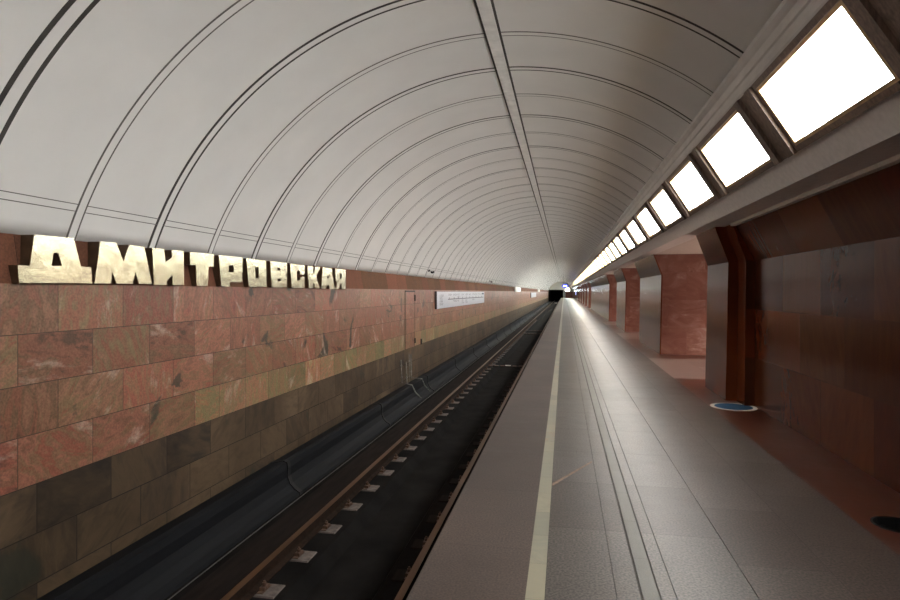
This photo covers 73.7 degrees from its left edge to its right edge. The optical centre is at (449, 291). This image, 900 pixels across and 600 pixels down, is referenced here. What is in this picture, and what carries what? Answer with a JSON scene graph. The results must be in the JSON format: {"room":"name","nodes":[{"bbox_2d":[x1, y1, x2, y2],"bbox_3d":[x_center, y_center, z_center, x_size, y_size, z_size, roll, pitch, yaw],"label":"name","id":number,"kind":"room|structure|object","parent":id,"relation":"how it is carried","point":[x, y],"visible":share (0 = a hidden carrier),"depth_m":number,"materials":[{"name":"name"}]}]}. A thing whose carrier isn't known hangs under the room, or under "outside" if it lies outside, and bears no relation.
{"room":"metro station","nodes":[
{"label":"metro station","id":0,"kind":"room"},
{"bbox_2d":[0,391,195,496],"bbox_3d":[-4.525,1.330,-1.074,0.210,0.400,16.200,0,0,11],"label":"wall","id":1,"kind":"structure","parent":0,"point":[26,461],"depth_m":5.29,"materials":[{"name":"stone"}]},
{"bbox_2d":[0,283,547,442],"bbox_3d":[10.296,0.532,76.930,0.210,1.195,175.000,0,0,11],"label":"wall","id":2,"kind":"structure","parent":0,"point":[70,353],"depth_m":6.27,"materials":[{"name":"stone"}]},
{"bbox_2d":[405,290,415,348],"bbox_3d":[-1.093,0.745,16.428,0.040,1.570,1.110,0,0,11],"label":"door","id":3,"kind":"structure","parent":2,"relation":"in","point":[410,297],"depth_m":16.38,"materials":[{"name":"metal"}]},
{"bbox_2d":[435,291,483,308],"bbox_3d":[0.645,0.270,25.325,0.077,0.580,11.800,0,0,11],"label":"board","id":4,"kind":"object","parent":2,"relation":"attached to","point":[443,299],"visible":1,"depth_m":23.04,"materials":[{"name":"grey"}]},
{"bbox_2d":[0,298,547,599],"bbox_3d":[10.293,2.240,76.931,0.205,1.420,175.000,0,0,11],"label":"wall","id":5,"kind":"structure","parent":0,"point":[54,530],"depth_m":6.35,"materials":[{"name":"stone"}]},
{"bbox_2d":[0,233,547,291],"bbox_3d":[10.296,-0.262,76.930,0.210,0.393,175.000,0,0,11],"label":"wall","id":6,"kind":"structure","parent":0,"point":[10,244],"depth_m":12.27,"materials":[{"name":"stone"}]},
{"bbox_2d":[8,235,91,282],"bbox_3d":[-3.277,-0.262,4.927,0.128,0.386,0.730,0,0,11],"label":"letter","id":7,"kind":"object","parent":6,"relation":"attached to","point":[43,259],"visible":1,"depth_m":4.83,"materials":[{"name":"brown metal"}]},
{"bbox_2d":[88,241,151,283],"bbox_3d":[-3.134,-0.267,5.681,0.129,0.379,0.751,0,0,11],"label":"letter","id":8,"kind":"object","parent":6,"relation":"attached to","point":[111,263],"visible":1,"depth_m":5.58,"materials":[{"name":"brown metal"}]},
{"bbox_2d":[145,248,183,284],"bbox_3d":[-3.014,-0.261,6.309,0.127,0.375,0.515,0,0,11],"label":"letter","id":9,"kind":"object","parent":6,"relation":"attached to","point":[166,267],"visible":0.99,"depth_m":6.26,"materials":[{"name":"brown metal"}]},
{"bbox_2d":[184,252,213,285],"bbox_3d":[-2.903,-0.259,6.894,0.127,0.377,0.462,0,0,11],"label":"letter","id":10,"kind":"object","parent":6,"relation":"attached to","point":[198,264],"visible":0.96,"depth_m":6.81,"materials":[{"name":"brown metal"}]},
{"bbox_2d":[212,255,242,286],"bbox_3d":[-2.789,-0.257,7.491,0.127,0.378,0.546,0,0,11],"label":"letter","id":11,"kind":"object","parent":6,"relation":"attached to","point":[226,269],"visible":0.99,"depth_m":7.40,"materials":[{"name":"brown metal"}]},
{"bbox_2d":[242,258,266,286],"bbox_3d":[-2.670,-0.254,8.115,0.126,0.372,0.542,0,0,11],"label":"letter","id":12,"kind":"object","parent":6,"relation":"attached to","point":[254,270],"visible":0.99,"depth_m":8.04,"materials":[{"name":"brown metal"}]},
{"bbox_2d":[266,261,286,286],"bbox_3d":[-2.551,-0.253,8.744,0.126,0.371,0.524,0,0,11],"label":"letter","id":13,"kind":"object","parent":6,"relation":"attached to","point":[276,272],"visible":0.99,"depth_m":8.66,"materials":[{"name":"brown metal"}]},
{"bbox_2d":[286,264,304,287],"bbox_3d":[-2.433,-0.244,9.357,0.124,0.366,0.519,0,0,11],"label":"letter","id":14,"kind":"object","parent":6,"relation":"attached to","point":[293,281],"visible":0.99,"depth_m":9.27,"materials":[{"name":"brown metal"}]},
{"bbox_2d":[302,266,319,288],"bbox_3d":[-2.317,-0.242,9.970,0.124,0.367,0.524,0,0,11],"label":"letter","id":15,"kind":"object","parent":6,"relation":"attached to","point":[310,280],"visible":0.98,"depth_m":9.86,"materials":[{"name":"brown metal"}]},
{"bbox_2d":[317,267,334,288],"bbox_3d":[-2.203,-0.239,10.566,0.124,0.371,0.611,0,0,11],"label":"letter","id":16,"kind":"object","parent":6,"relation":"attached to","point":[324,276],"visible":0.98,"depth_m":10.44,"materials":[{"name":"brown metal"}]},
{"bbox_2d":[332,269,345,288],"bbox_3d":[-2.091,-0.239,11.157,0.124,0.372,0.535,0,0,11],"label":"letter","id":17,"kind":"object","parent":6,"relation":"attached to","point":[339,275],"visible":0.94,"depth_m":11.09,"materials":[{"name":"brown metal"}]},
{"bbox_2d":[164,302,557,599],"bbox_3d":[13.327,3.035,82.462,3.800,0.330,187.000,0,0,11],"label":"floor track","id":18,"kind":"object","parent":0,"point":[359,561],"visible":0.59,"depth_m":8.09,"materials":[{"name":"metal"}]},
{"bbox_2d":[36,459,302,599],"bbox_3d":[-2.746,2.628,6.400,0.475,0.473,4.450,0,0,11],"label":"rail cover","id":19,"kind":"object","parent":18,"relation":"on","point":[154,566],"visible":1,"depth_m":6.17,"materials":[{"name":"metal"}]},
{"bbox_2d":[253,580,284,598],"bbox_3d":[-1.825,2.820,5.772,0.400,0.100,0.260,0,0,11],"label":"block","id":20,"kind":"object","parent":18,"relation":"on","point":[266,590],"visible":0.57,"depth_m":5.72,"materials":[{"name":"concrete"}]},
{"bbox_2d":[280,545,316,562],"bbox_3d":[-1.682,2.820,6.525,0.400,0.100,0.260,0,0,11],"label":"block","id":21,"kind":"object","parent":18,"relation":"on","point":[300,555],"visible":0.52,"depth_m":6.48,"materials":[{"name":"concrete"}]},
{"bbox_2d":[318,520,341,533],"bbox_3d":[-1.539,2.820,7.277,0.400,0.100,0.260,0,0,11],"label":"block","id":22,"kind":"object","parent":18,"relation":"on","point":[328,528],"visible":0.54,"depth_m":7.22,"materials":[{"name":"concrete"}]},
{"bbox_2d":[275,403,390,491],"bbox_3d":[-1.915,2.628,10.772,0.475,0.473,4.450,0,0,11],"label":"rail cover","id":23,"kind":"object","parent":18,"relation":"on","point":[314,459],"visible":0.99,"depth_m":10.14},
{"bbox_2d":[342,499,362,510],"bbox_3d":[-1.396,2.820,8.030,0.400,0.100,0.260,0,0,11],"label":"block","id":24,"kind":"object","parent":18,"relation":"on","point":[349,505],"visible":0.54,"depth_m":7.98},
{"bbox_2d":[168,309,541,599],"bbox_3d":[10.715,2.855,75.680,0.032,0.012,172.500,0,0,11],"label":"cable","id":25,"kind":"object","parent":18,"relation":"on","point":[541,309],"visible":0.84,"depth_m":7.84,"materials":[{"name":"rubber"}]},
{"bbox_2d":[178,302,551,599],"bbox_3d":[11.249,2.855,76.749,0.450,0.030,175.000,0,0,11],"label":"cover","id":26,"kind":"object","parent":18,"relation":"on","point":[216,585],"visible":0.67,"depth_m":7.87,"materials":[{"name":"metal"}]},
{"bbox_2d":[361,481,379,491],"bbox_3d":[-1.253,2.820,8.782,0.400,0.100,0.260,0,0,11],"label":"block","id":27,"kind":"object","parent":18,"relation":"on","point":[367,487],"visible":0.5,"depth_m":8.73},
{"bbox_2d":[378,466,393,475],"bbox_3d":[-1.110,2.820,9.535,0.400,0.100,0.260,0,0,11],"label":"block","id":28,"kind":"object","parent":18,"relation":"on","point":[383,471],"visible":0.51,"depth_m":9.48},
{"bbox_2d":[220,301,553,599],"bbox_3d":[14.854,2.775,93.877,0.140,0.150,210.000,0,0,11],"label":"rail","id":29,"kind":"object","parent":18,"relation":"on","point":[248,587],"visible":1,"depth_m":7.57,"materials":[{"name":"metal"}]},
{"bbox_2d":[392,454,405,461],"bbox_3d":[-0.967,2.820,10.287,0.400,0.100,0.260,0,0,11],"label":"block","id":30,"kind":"object","parent":18,"relation":"on","point":[396,458],"visible":0.55,"depth_m":10.24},
{"bbox_2d":[391,566,410,582],"bbox_3d":[-0.369,2.820,6.041,0.400,0.100,0.260,0,0,11],"label":"block","id":31,"kind":"object","parent":18,"relation":"on","point":[400,575],"visible":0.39,"depth_m":6.03,"materials":[{"name":"concrete"}]},
{"bbox_2d":[373,375,434,424],"bbox_3d":[-1.085,2.628,15.144,0.475,0.473,4.450,0,0,11],"label":"rail cover","id":32,"kind":"object","parent":18,"relation":"on","point":[396,404],"visible":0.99,"depth_m":14.65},
{"bbox_2d":[410,536,427,549],"bbox_3d":[-0.226,2.820,6.794,0.400,0.100,0.260,0,0,11],"label":"block","id":33,"kind":"object","parent":18,"relation":"on","point":[418,544],"visible":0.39,"depth_m":6.79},
{"bbox_2d":[426,512,441,523],"bbox_3d":[-0.083,2.820,7.546,0.400,0.100,0.260,0,0,11],"label":"block","id":34,"kind":"object","parent":18,"relation":"on","point":[433,519],"visible":0.41,"depth_m":7.54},
{"bbox_2d":[421,358,460,390],"bbox_3d":[-0.254,2.628,19.515,0.475,0.473,4.450,0,0,11],"label":"rail cover","id":35,"kind":"object","parent":18,"relation":"on","point":[439,375],"visible":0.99,"depth_m":19.19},
{"bbox_2d":[438,492,452,501],"bbox_3d":[0.060,2.820,8.299,0.400,0.100,0.260,0,0,11],"label":"block","id":36,"kind":"object","parent":18,"relation":"on","point":[444,498],"visible":0.39,"depth_m":8.29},
{"bbox_2d":[449,475,461,484],"bbox_3d":[0.203,2.820,9.051,0.400,0.100,0.260,0,0,11],"label":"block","id":37,"kind":"object","parent":18,"relation":"on","point":[454,481],"visible":0.42,"depth_m":9.04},
{"bbox_2d":[448,347,477,370],"bbox_3d":[0.576,2.628,23.887,0.475,0.473,4.450,0,0,11],"label":"rail cover","id":38,"kind":"object","parent":18,"relation":"on","point":[466,357],"visible":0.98,"depth_m":23.64,"materials":[{"name":"metal"}]},
{"bbox_2d":[394,300,559,599],"bbox_3d":[16.328,2.775,93.597,0.140,0.150,210.000,0,0,11],"label":"rail","id":39,"kind":"object","parent":18,"relation":"on","point":[410,580],"visible":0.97,"depth_m":7.48,"materials":[{"name":"metal"}]},
{"bbox_2d":[469,339,490,357],"bbox_3d":[1.407,2.628,28.259,0.475,0.473,4.450,0,0,11],"label":"rail cover","id":40,"kind":"object","parent":18,"relation":"on","point":[480,347],"visible":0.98,"depth_m":28.09,"materials":[{"name":"metal"}]},
{"bbox_2d":[482,333,499,347],"bbox_3d":[2.238,2.628,32.631,0.475,0.473,4.450,0,0,11],"label":"rail cover","id":41,"kind":"object","parent":18,"relation":"on","point":[492,340],"visible":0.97,"depth_m":32.45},
{"bbox_2d":[493,329,506,340],"bbox_3d":[3.068,2.628,37.003,0.475,0.473,4.450,0,0,11],"label":"rail cover","id":42,"kind":"object","parent":18,"relation":"on","point":[500,333],"visible":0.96,"depth_m":36.97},
{"bbox_2d":[501,325,512,334],"bbox_3d":[3.899,2.628,41.374,0.475,0.473,4.450,0,0,11],"label":"rail cover","id":43,"kind":"object","parent":18,"relation":"on","point":[507,330],"visible":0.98,"depth_m":41.22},
{"bbox_2d":[196,296,547,424],"bbox_3d":[11.808,1.330,84.888,0.210,0.400,158.800,0,0,11],"label":"wall","id":44,"kind":"structure","parent":0,"point":[216,401],"depth_m":9.60,"materials":[{"name":"stone"}]},
{"bbox_2d":[0,0,781,289],"bbox_3d":[13.143,-1.670,76.389,5.818,2.440,175.000,0,0,11],"label":"ceiling","id":45,"kind":"structure","parent":0,"point":[56,139],"depth_m":6.59,"materials":[{"name":"grey paint"}]},
{"bbox_2d":[0,0,99,143],"bbox_3d":[-0.664,-1.640,3.676,5.727,2.383,0.172,0,0,11],"label":"trim","id":46,"kind":"structure","parent":45,"relation":"attached to","point":[16,90],"depth_m":4.08,"materials":[{"name":"grey paint"}]},
{"bbox_2d":[0,190,544,288],"bbox_3d":[10.452,-0.719,76.901,0.035,0.066,175.000,0,0,11],"label":"trim","id":47,"kind":"structure","parent":45,"relation":"attached to","point":[0,190],"depth_m":6.24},
{"bbox_2d":[66,0,782,240],"bbox_3d":[-0.477,-1.640,4.661,5.727,2.383,0.108,0,0,11],"label":"trim","id":48,"kind":"structure","parent":45,"relation":"attached to","point":[103,161],"depth_m":5.07,"materials":[{"name":"grey paint"}]},
{"bbox_2d":[147,0,743,247],"bbox_3d":[-0.283,-1.640,5.680,5.727,2.383,0.136,0,0,11],"label":"trim","id":49,"kind":"structure","parent":45,"relation":"attached to","point":[190,164],"depth_m":5.91,"materials":[{"name":"grey paint"}]},
{"bbox_2d":[207,31,712,253],"bbox_3d":[-0.090,-1.640,6.698,5.727,2.383,0.108,0,0,11],"label":"trim","id":50,"kind":"structure","parent":45,"relation":"attached to","point":[314,104],"depth_m":6.79,"materials":[{"name":"grey paint"}]},
{"bbox_2d":[251,66,691,258],"bbox_3d":[0.104,-1.640,7.717,5.727,2.383,0.136,0,0,11],"label":"trim","id":51,"kind":"structure","parent":45,"relation":"attached to","point":[337,135],"depth_m":7.82,"materials":[{"name":"grey paint"}]},
{"bbox_2d":[286,94,675,262],"bbox_3d":[0.298,-1.640,8.736,5.727,2.383,0.108,0,0,11],"label":"trim","id":52,"kind":"structure","parent":45,"relation":"attached to","point":[537,95],"depth_m":8.85,"materials":[{"name":"grey paint"}]},
{"bbox_2d":[313,115,663,265],"bbox_3d":[0.491,-1.640,9.755,5.727,2.383,0.136,0,0,11],"label":"trim","id":53,"kind":"structure","parent":45,"relation":"attached to","point":[506,116],"depth_m":9.87,"materials":[{"name":"grey paint"}]},
{"bbox_2d":[336,132,653,267],"bbox_3d":[0.685,-1.640,10.774,5.727,2.383,0.108,0,0,11],"label":"trim","id":54,"kind":"structure","parent":45,"relation":"attached to","point":[443,151],"depth_m":10.88,"materials":[{"name":"grey paint"}]},
{"bbox_2d":[355,146,644,269],"bbox_3d":[0.878,-1.640,11.792,5.727,2.383,0.136,0,0,11],"label":"trim","id":55,"kind":"structure","parent":45,"relation":"attached to","point":[451,164],"depth_m":11.91,"materials":[{"name":"grey paint"}]},
{"bbox_2d":[371,158,638,271],"bbox_3d":[1.072,-1.640,12.811,5.727,2.383,0.108,0,0,11],"label":"trim","id":56,"kind":"structure","parent":45,"relation":"attached to","point":[517,158],"depth_m":12.94,"materials":[{"name":"grey paint"}]},
{"bbox_2d":[385,168,632,272],"bbox_3d":[1.265,-1.640,13.830,5.727,2.383,0.136,0,0,11],"label":"trim","id":57,"kind":"structure","parent":45,"relation":"attached to","point":[413,224],"depth_m":13.95,"materials":[{"name":"grey paint"}]},
{"bbox_2d":[397,176,627,274],"bbox_3d":[1.459,-1.640,14.849,5.727,2.383,0.108,0,0,11],"label":"trim","id":58,"kind":"structure","parent":45,"relation":"attached to","point":[536,176],"depth_m":14.97,"materials":[{"name":"grey paint"}]},
{"bbox_2d":[407,184,623,275],"bbox_3d":[1.653,-1.640,15.867,5.727,2.383,0.136,0,0,11],"label":"trim","id":59,"kind":"structure","parent":45,"relation":"attached to","point":[524,184],"depth_m":15.99,"materials":[{"name":"grey paint"}]},
{"bbox_2d":[473,0,560,280],"bbox_3d":[13.712,-2.822,76.281,0.188,0.018,175.000,0,0,11],"label":"trim","id":60,"kind":"structure","parent":45,"relation":"attached to","point":[485,9],"depth_m":8.18,"materials":[{"name":"paint"}]},
{"bbox_2d":[416,190,619,276],"bbox_3d":[1.846,-1.640,16.886,5.727,2.383,0.108,0,0,11],"label":"trim","id":61,"kind":"structure","parent":45,"relation":"attached to","point":[539,190],"depth_m":17.03,"materials":[{"name":"grey paint"}]},
{"bbox_2d":[425,196,616,276],"bbox_3d":[2.040,-1.640,17.905,5.727,2.383,0.136,0,0,11],"label":"trim","id":62,"kind":"structure","parent":45,"relation":"attached to","point":[532,196],"depth_m":18.03,"materials":[{"name":"grey paint"}]},
{"bbox_2d":[432,201,613,277],"bbox_3d":[2.233,-1.640,18.924,5.727,2.383,0.108,0,0,11],"label":"trim","id":63,"kind":"structure","parent":45,"relation":"attached to","point":[542,201],"depth_m":19.06,"materials":[{"name":"grey paint"}]},
{"bbox_2d":[438,206,610,278],"bbox_3d":[2.427,-1.640,19.942,5.727,2.383,0.136,0,0,11],"label":"trim","id":64,"kind":"structure","parent":45,"relation":"attached to","point":[533,206],"depth_m":20.08,"materials":[{"name":"grey paint"}]},
{"bbox_2d":[445,210,607,277],"bbox_3d":[2.620,-1.640,20.961,5.727,2.383,0.108,0,0,11],"label":"trim","id":65,"kind":"structure","parent":45,"relation":"attached to","point":[538,210],"depth_m":21.07,"materials":[{"name":"grey paint"}]},
{"bbox_2d":[450,214,605,279],"bbox_3d":[2.814,-1.640,21.980,5.727,2.383,0.136,0,0,11],"label":"trim","id":66,"kind":"structure","parent":45,"relation":"attached to","point":[536,214],"depth_m":22.11,"materials":[{"name":"grey paint"}]},
{"bbox_2d":[459,221,600,280],"bbox_3d":[3.201,-1.640,24.018,5.727,2.383,0.136,0,0,11],"label":"trim","id":67,"kind":"structure","parent":45,"relation":"attached to","point":[535,221],"depth_m":24.21,"materials":[{"name":"grey paint"}]},
{"bbox_2d":[455,218,604,279],"bbox_3d":[3.007,-1.640,22.999,5.727,2.383,0.108,0,0,11],"label":"trim","id":68,"kind":"structure","parent":45,"relation":"attached to","point":[533,218],"depth_m":23.13,"materials":[{"name":"grey paint"}]},
{"bbox_2d":[474,231,595,282],"bbox_3d":[3.975,-1.640,28.093,5.727,2.383,0.136,0,0,11],"label":"trim","id":69,"kind":"structure","parent":45,"relation":"attached to","point":[541,231],"depth_m":28.18,"materials":[{"name":"grey paint"}]},
{"bbox_2d":[570,0,827,284],"bbox_3d":[16.134,-1.880,75.821,0.405,0.360,175.000,0,0,11],"label":"trim","id":70,"kind":"structure","parent":45,"relation":"attached to","point":[790,17],"depth_m":5.46,"materials":[{"name":"paint"}]},
{"bbox_2d":[600,250,610,265],"bbox_3d":[6.427,-1.419,24.712,0.428,0.602,2.070,0,0,11],"label":"light","id":71,"kind":"object","parent":70,"relation":"attached to","point":[602,253],"visible":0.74,"depth_m":25.17,"materials":[{"name":"white"}]},
{"bbox_2d":[602,246,615,263],"bbox_3d":[6.041,-1.419,22.678,0.428,0.602,2.070,0,0,11],"label":"light","id":72,"kind":"object","parent":70,"relation":"attached to","point":[605,249],"visible":0.73,"depth_m":23.13,"materials":[{"name":"white"}]},
{"bbox_2d":[606,241,620,260],"bbox_3d":[5.655,-1.419,20.644,0.428,0.602,2.070,0,0,11],"label":"light","id":73,"kind":"object","parent":70,"relation":"attached to","point":[613,251],"visible":0.77,"depth_m":21.09,"materials":[{"name":"white"}]},
{"bbox_2d":[611,235,627,257],"bbox_3d":[5.268,-1.419,18.611,0.428,0.602,2.070,0,0,11],"label":"light","id":74,"kind":"object","parent":70,"relation":"attached to","point":[615,241],"visible":0.75,"depth_m":19.05,"materials":[{"name":"white"}]},
{"bbox_2d":[616,238,625,252],"bbox_3d":[5.278,-1.458,18.332,0.304,0.467,1.510,0,0,11],"label":"diffuser","id":75,"kind":"object","parent":74,"relation":"attached to","point":[619,246],"depth_m":19.04,"materials":[{"name":"white"}]},
{"bbox_2d":[616,227,635,252],"bbox_3d":[4.882,-1.419,16.577,0.428,0.602,2.070,0,0,11],"label":"light","id":76,"kind":"object","parent":70,"relation":"attached to","point":[621,235],"visible":0.73,"depth_m":17.01,"materials":[{"name":"white"}]},
{"bbox_2d":[622,231,633,247],"bbox_3d":[4.892,-1.458,16.298,0.304,0.467,1.510,0,0,11],"label":"diffuser","id":77,"kind":"object","parent":76,"relation":"attached to","point":[626,240],"depth_m":16.94,"materials":[{"name":"white"}]},
{"bbox_2d":[623,218,646,248],"bbox_3d":[4.495,-1.419,14.543,0.428,0.602,2.070,0,0,11],"label":"light","id":78,"kind":"object","parent":70,"relation":"attached to","point":[630,227],"visible":0.75,"depth_m":14.97,"materials":[{"name":"white"}]},
{"bbox_2d":[630,222,644,241],"bbox_3d":[4.505,-1.458,14.265,0.304,0.467,1.510,0,0,11],"label":"diffuser","id":79,"kind":"object","parent":78,"relation":"attached to","point":[635,233],"depth_m":14.79,"materials":[{"name":"white"}]},
{"bbox_2d":[631,205,661,241],"bbox_3d":[4.109,-1.419,12.510,0.428,0.602,2.070,0,0,11],"label":"light","id":80,"kind":"object","parent":70,"relation":"attached to","point":[641,218],"visible":0.76,"depth_m":12.84,"materials":[{"name":"white"}]},
{"bbox_2d":[640,209,659,233],"bbox_3d":[4.119,-1.458,12.231,0.304,0.467,1.510,0,0,11],"label":"diffuser","id":81,"kind":"object","parent":80,"relation":"attached to","point":[648,224],"depth_m":12.63,"materials":[{"name":"white"}]},
{"bbox_2d":[643,186,682,232],"bbox_3d":[3.723,-1.419,10.476,0.428,0.602,2.070,0,0,11],"label":"light","id":82,"kind":"object","parent":70,"relation":"attached to","point":[660,208],"visible":0.76,"depth_m":10.69,"materials":[{"name":"white"}]},
{"bbox_2d":[654,191,679,223],"bbox_3d":[3.732,-1.458,10.197,0.304,0.467,1.510,0,0,11],"label":"diffuser","id":83,"kind":"object","parent":82,"relation":"attached to","point":[663,206],"depth_m":10.49,"materials":[{"name":"white"}]},
{"bbox_2d":[660,157,715,219],"bbox_3d":[3.336,-1.419,8.443,0.428,0.602,2.070,0,0,11],"label":"light","id":84,"kind":"object","parent":70,"relation":"attached to","point":[686,190],"visible":0.77,"depth_m":8.54,"materials":[{"name":"white"}]},
{"bbox_2d":[675,164,712,207],"bbox_3d":[3.346,-1.458,8.164,0.304,0.467,1.510,0,0,11],"label":"diffuser","id":85,"kind":"object","parent":84,"relation":"attached to","point":[690,187],"depth_m":8.35,"materials":[{"name":"white"}]},
{"bbox_2d":[687,106,774,200],"bbox_3d":[2.950,-1.419,6.409,0.428,0.602,2.070,0,0,11],"label":"light","id":86,"kind":"object","parent":70,"relation":"attached to","point":[729,156],"visible":0.74,"depth_m":6.37,"materials":[{"name":"white"}]},
{"bbox_2d":[708,115,769,182],"bbox_3d":[2.960,-1.458,6.130,0.304,0.467,1.510,0,0,11],"label":"diffuser","id":87,"kind":"object","parent":86,"relation":"attached to","point":[735,152],"depth_m":6.22,"materials":[{"name":"white"}]},
{"bbox_2d":[733,0,899,165],"bbox_3d":[2.563,-1.419,4.375,0.428,0.602,2.070,0,0,11],"label":"light","id":88,"kind":"object","parent":70,"relation":"attached to","point":[831,72],"visible":0.94,"depth_m":4.15,"materials":[{"name":"white"}]},
{"bbox_2d":[768,9,893,135],"bbox_3d":[2.573,-1.458,4.097,0.304,0.467,1.510,0,0,11],"label":"diffuser","id":89,"kind":"object","parent":88,"relation":"attached to","point":[840,66],"depth_m":4.04,"materials":[{"name":"white"}]},
{"bbox_2d":[842,0,899,78],"bbox_3d":[2.177,-1.419,2.342,0.428,0.602,2.070,0,0,11],"label":"frame","id":90,"kind":"object","parent":70,"relation":"attached to","point":[879,19],"visible":1,"depth_m":3.21,"materials":[{"name":"metal"}]},
{"bbox_2d":[406,298,562,599],"bbox_3d":[13.972,1.660,76.232,0.606,0.120,175.000,0,0,11],"label":"floor","id":91,"kind":"structure","parent":0,"point":[482,551],"depth_m":4.37,"materials":[{"name":"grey stone"}]},
{"bbox_2d":[525,298,563,599],"bbox_3d":[14.319,1.660,76.166,0.100,0.120,175.000,0,0,11],"label":"floor","id":92,"kind":"structure","parent":0,"point":[535,589],"depth_m":4.41,"materials":[{"name":"stone"}]},
{"bbox_2d":[549,290,562,301],"bbox_3d":[32.378,1.150,182.463,4.300,3.900,39.800,0,0,11],"label":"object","id":93,"kind":"structure","parent":0,"point":[554,295],"depth_m":201.81,"materials":[{"name":"black"}]},
{"bbox_2d":[548,282,572,300],"bbox_3d":[34.103,0.161,161.676,15.350,6.078,0.400,0,0,11],"label":"wall","id":94,"kind":"structure","parent":0,"point":[558,285],"depth_m":162.32,"materials":[{"name":"paint"}]},
{"bbox_2d":[544,298,616,599],"bbox_3d":[14.550,1.660,76.122,0.370,0.120,175.000,0,0,11],"label":"floor","id":95,"kind":"structure","parent":0,"point":[578,567],"depth_m":4.39,"materials":[{"name":"grey stone"}]},
{"bbox_2d":[552,461,591,485],"bbox_3d":[1.090,1.599,5.323,0.034,0.002,0.894,0,0,35],"label":"crack repair","id":96,"kind":"object","parent":95,"relation":"on","point":[576,470],"visible":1,"depth_m":5.25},
{"bbox_2d":[565,298,661,599],"bbox_3d":[14.794,1.660,76.076,0.122,0.120,175.000,0,0,11],"label":"floor","id":97,"kind":"structure","parent":0,"point":[626,586],"depth_m":4.41,"materials":[{"name":"grey stone"}]},
{"bbox_2d":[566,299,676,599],"bbox_3d":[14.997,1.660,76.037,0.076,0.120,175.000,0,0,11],"label":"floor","id":98,"kind":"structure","parent":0,"point":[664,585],"depth_m":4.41,"materials":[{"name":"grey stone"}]},
{"bbox_2d":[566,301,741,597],"bbox_3d":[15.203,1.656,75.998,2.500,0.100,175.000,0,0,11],"label":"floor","id":99,"kind":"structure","parent":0,"point":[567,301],"depth_m":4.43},
{"bbox_2d":[566,298,758,599],"bbox_3d":[15.242,1.660,75.990,0.416,0.120,175.000,0,0,11],"label":"floor","id":100,"kind":"structure","parent":0,"point":[699,566],"depth_m":4.43,"materials":[{"name":"grey stone"}]},
{"bbox_2d":[568,298,899,599],"bbox_3d":[15.941,1.660,75.858,0.998,0.120,175.000,0,0,11],"label":"floor","id":101,"kind":"structure","parent":0,"point":[787,539],"depth_m":4.50,"materials":[{"name":"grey stone"}]},
{"bbox_2d":[582,155,895,284],"bbox_3d":[18.691,-1.683,75.335,4.200,1.435,175.000,0,0,11],"label":"ceiling","id":102,"kind":"structure","parent":0,"point":[692,246],"depth_m":13.62,"materials":[{"name":"paint"}]},
{"bbox_2d":[572,90,899,287],"bbox_3d":[16.517,-1.062,75.748,0.425,0.195,175.000,0,0,11],"label":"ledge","id":103,"kind":"structure","parent":102,"relation":"attached to","point":[871,137],"depth_m":5.15,"materials":[{"name":"grey paint"}]},
{"bbox_2d":[586,309,899,555],"bbox_3d":[8.508,1.660,22.278,4.400,0.120,66.950,0,0,11],"label":"floor","id":104,"kind":"structure","parent":0,"point":[861,496],"depth_m":5.84,"materials":[{"name":"red stone"}]},
{"bbox_2d":[589,274,616,320],"bbox_3d":[12.527,0.319,43.323,3.960,2.562,22.200,0,0,11],"label":"pillar","id":105,"kind":"structure","parent":104,"relation":"on","point":[603,288],"depth_m":35.65,"materials":[{"name":"red stone"}]},
{"bbox_2d":[613,268,639,331],"bbox_3d":[9.195,0.319,25.787,3.960,2.562,4.100,0,0,11],"label":"pillar","id":106,"kind":"structure","parent":104,"relation":"on","point":[628,279],"depth_m":24.10,"materials":[{"name":"red stone"}]},
{"bbox_2d":[634,254,707,354],"bbox_3d":[7.543,0.319,17.092,3.960,2.562,4.300,0,0,11],"label":"pillar","id":107,"kind":"structure","parent":104,"relation":"on","point":[673,287],"depth_m":15.27,"materials":[{"name":"red stone"}]},
{"bbox_2d":[710,403,757,410],"bbox_3d":[3.950,1.598,8.360,0.600,0.004,0.600,0,0,11],"label":"floor sticker","id":108,"kind":"object","parent":104,"relation":"on","point":[725,406],"visible":0.98,"depth_m":8.29,"materials":[{"name":"plastic"}]},
{"bbox_2d":[696,154,899,492],"bbox_3d":[4.191,0.318,-0.415,4.010,2.564,20.750,0,0,11],"label":"pillar","id":109,"kind":"structure","parent":104,"relation":"on","point":[803,322],"depth_m":6.14,"materials":[{"name":"red stone"}]},
{"bbox_2d":[870,516,899,532],"bbox_3d":[3.083,1.596,4.117,0.330,0.008,0.330,0,0,11],"label":"drain cover","id":110,"kind":"object","parent":104,"relation":"on","point":[889,523],"visible":1,"depth_m":4.14,"materials":[{"name":"metal"}]},
{"bbox_3d":[29.288,1.660,131.647,4.400,0.120,60.400,0,0,11],"label":"floor","id":111,"kind":"structure","parent":0,"visible":0},
{"bbox_2d":[572,286,578,300],"bbox_3d":[29.392,0.319,132.085,3.960,2.562,59.500,0,0,11],"label":"pillar","id":112,"kind":"structure","parent":111,"relation":"on","point":[576,289],"depth_m":118.18,"materials":[{"name":"red stone"}]},
{"bbox_3d":[16.012,1.660,61.772,4.400,0.120,6.150,0,0,11],"label":"floor","id":113,"kind":"structure","parent":0,"visible":0},
{"bbox_2d":[585,282,590,307],"bbox_3d":[16.027,0.319,61.744,3.960,2.562,4.300,0,0,11],"label":"pillar","id":114,"kind":"structure","parent":113,"relation":"on","point":[588,285],"depth_m":59.98,"materials":[{"name":"red stone"}]},
{"bbox_3d":[17.654,1.660,70.417,4.400,0.120,6.150,0,0,11],"label":"floor","id":115,"kind":"structure","parent":0,"visible":0},
{"bbox_2d":[583,284,586,305],"bbox_3d":[17.669,0.319,70.389,3.960,2.562,4.300,0,0,11],"label":"pillar","id":116,"kind":"structure","parent":115,"relation":"on","point":[584,285],"depth_m":68.65,"materials":[{"name":"red stone"}]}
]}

